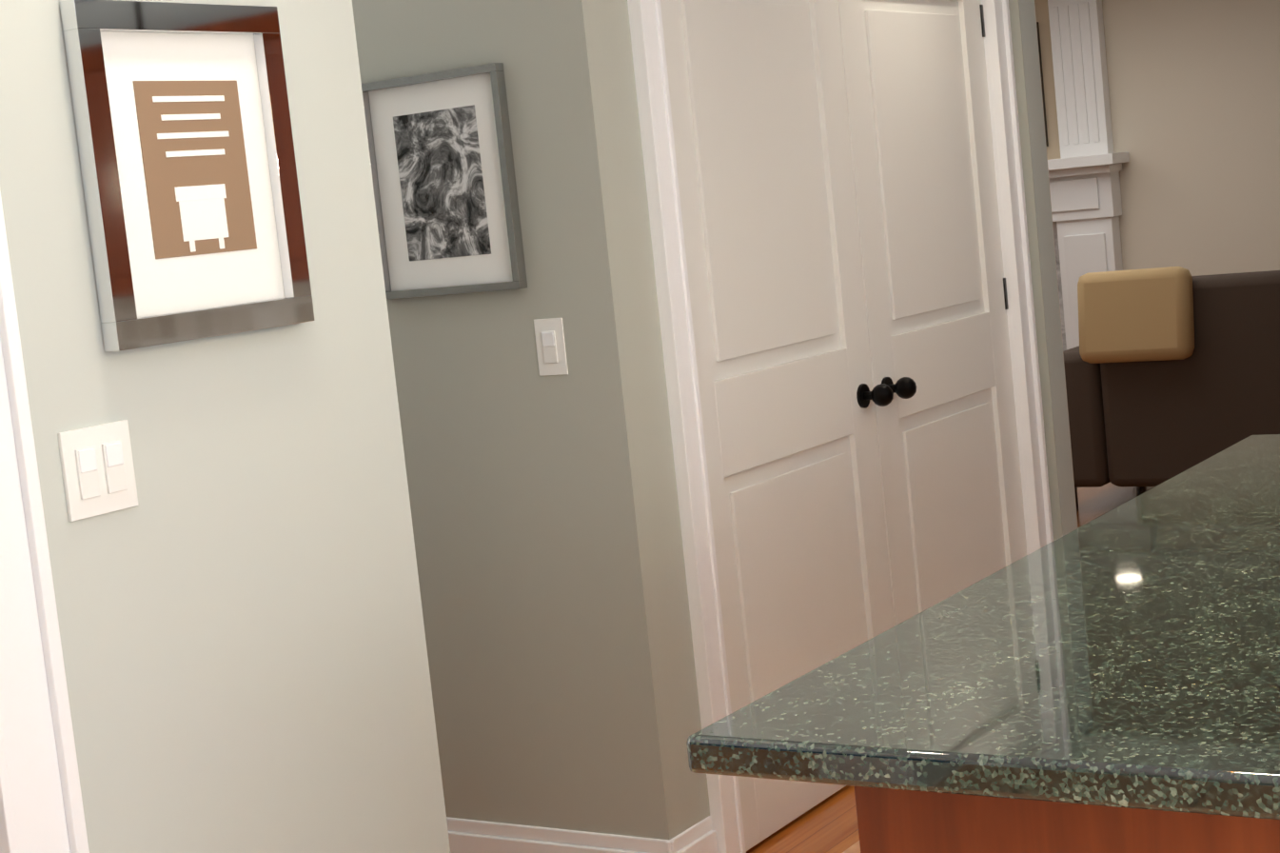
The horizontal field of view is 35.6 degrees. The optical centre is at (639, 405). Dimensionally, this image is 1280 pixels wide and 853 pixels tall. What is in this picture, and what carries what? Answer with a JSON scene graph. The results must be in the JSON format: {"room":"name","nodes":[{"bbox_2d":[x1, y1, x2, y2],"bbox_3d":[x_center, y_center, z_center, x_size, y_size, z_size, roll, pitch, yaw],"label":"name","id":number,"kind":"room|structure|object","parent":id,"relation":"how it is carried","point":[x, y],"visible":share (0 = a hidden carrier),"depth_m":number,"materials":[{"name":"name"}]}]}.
{"room":"kitchen","nodes":[
{"label":"kitchen","id":0,"kind":"room"},
{"bbox_2d":[0,0,450,852],"bbox_3d":[-1.716,0.280,1.190,0.130,2.435,4.748,-2,7,33],"label":"wall","id":1,"kind":"structure","parent":0,"point":[240,625],"depth_m":2.84,"materials":[{"name":"grey paint"}]},
{"bbox_2d":[57,419,138,521],"bbox_3d":[-0.708,0.084,2.615,0.012,0.116,0.116,-2,7,33],"label":"light switch","id":2,"kind":"object","parent":1,"relation":"attached to","point":[98,469],"visible":1,"depth_m":2.61,"materials":[{"name":"white plastic"}]},
{"bbox_2d":[59,0,315,351],"bbox_3d":[-0.617,-0.325,2.761,0.028,0.458,0.381,-2,7,33],"label":"picture","id":3,"kind":"object","parent":1,"relation":"attached to","point":[185,140],"visible":1,"depth_m":2.75,"materials":[{"name":"white"}]},
{"bbox_2d":[352,0,1063,839],"bbox_3d":[-0.833,-0.270,5.758,5.450,2.435,2.153,-2,7,33],"label":"wall","id":4,"kind":"structure","parent":0,"point":[550,558],"depth_m":4.12,"materials":[{"name":"grey paint"}]},
{"bbox_2d":[361,62,527,299],"bbox_3d":[-0.415,-0.460,4.146,0.370,0.457,0.028,-2,7,33],"label":"frame","id":5,"kind":"object","parent":4,"relation":"attached to","point":[443,177],"visible":0.83,"depth_m":4.14,"materials":[{"name":"grey wood"}]},
{"bbox_2d":[533,317,568,375],"bbox_3d":[-0.183,-0.119,4.064,0.070,0.116,0.012,-2,7,33],"label":"light switch","id":6,"kind":"object","parent":4,"relation":"attached to","point":[550,343],"visible":1,"depth_m":4.06,"materials":[{"name":"white plastic"}]},
{"bbox_2d":[446,816,701,852],"bbox_3d":[-0.250,0.973,4.293,0.808,0.145,0.048,-2,7,33],"label":"baseboard","id":7,"kind":"structure","parent":4,"relation":"attached to","point":[469,836],"depth_m":4.24,"materials":[{"name":"white wood"}]},
{"bbox_2d":[842,840,860,852],"bbox_3d":[1.737,1.203,0.934,5.870,0.050,7.820,-2,7,33],"label":"floor","id":8,"kind":"structure","parent":0,"point":[855,847],"depth_m":4.35,"materials":[{"name":"brown wood"}]},
{"bbox_2d":[854,791,1279,852],"bbox_3d":[1.071,0.645,2.575,0.738,0.866,1.916,-2,7,33],"label":"kitchen island","id":9,"kind":"object","parent":8,"relation":"on","point":[886,823],"depth_m":1.85,"materials":[{"name":"brown wood"}]},
{"bbox_2d":[686,433,1279,826],"bbox_3d":[0.942,0.197,2.585,0.864,0.040,1.994,-2,7,33],"label":"island countertop","id":10,"kind":"structure","parent":9,"relation":"on","point":[1128,662],"depth_m":2.05,"materials":[{"name":"green stone"}]},
{"bbox_2d":[746,482,1154,852],"bbox_3d":[-0.406,1.007,5.102,6.800,0.050,12.500,-2,7,33],"label":"floor","id":11,"kind":"structure","parent":0,"point":[828,824],"depth_m":4.57,"materials":[{"name":"brown wood"}]},
{"bbox_2d":[1034,0,1129,351],"bbox_3d":[1.658,-1.029,10.759,1.960,2.434,0.295,-2,7,33],"label":"fireplace","id":12,"kind":"object","parent":11,"relation":"on","point":[1085,162],"visible":0.19,"depth_m":10.35,"materials":[{"name":"white painted wood"},{"name":"marble"}]},
{"bbox_2d":[1036,21,1048,146],"bbox_3d":[1.632,-1.669,10.784,1.150,0.650,0.043,-2,7,33],"label":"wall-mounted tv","id":13,"kind":"object","parent":12,"relation":"attached to","point":[1042,85],"visible":0.11,"depth_m":10.47,"materials":[{"name":"black plastic"}]},
{"bbox_2d":[1063,266,1279,511],"bbox_3d":[2.693,-0.132,8.037,1.890,0.985,1.068,-2,7,33],"label":"sofa","id":14,"kind":"object","parent":11,"relation":"on","point":[1171,372],"visible":0.83,"depth_m":7.88,"materials":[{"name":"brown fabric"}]},
{"bbox_2d":[1034,5,1078,528],"bbox_3d":[0.376,-0.458,6.385,6.800,2.435,0.003,-2,7,33],"label":"wall","id":15,"kind":"structure","parent":0,"point":[1055,263],"depth_m":5.85,"materials":[{"name":"beige paint"}]},
{"bbox_2d":[1018,0,1279,535],"bbox_3d":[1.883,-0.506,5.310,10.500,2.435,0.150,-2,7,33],"label":"wall","id":16,"kind":"structure","parent":0,"point":[1194,85],"depth_m":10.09,"materials":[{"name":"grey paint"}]},
{"bbox_2d":[660,0,894,850],"bbox_3d":[0.349,-0.082,4.563,0.117,2.034,0.896,-2,7,33],"label":"closet door","id":17,"kind":"structure","parent":16,"relation":"in","point":[790,395],"depth_m":4.57,"materials":[{"name":"white wood"}]},
{"bbox_2d":[837,0,1027,625],"bbox_3d":[0.834,-0.207,5.312,0.117,2.034,0.896,-2,7,33],"label":"closet door","id":18,"kind":"structure","parent":16,"relation":"in","point":[924,179],"depth_m":5.29,"materials":[{"name":"white wood"}]}
]}

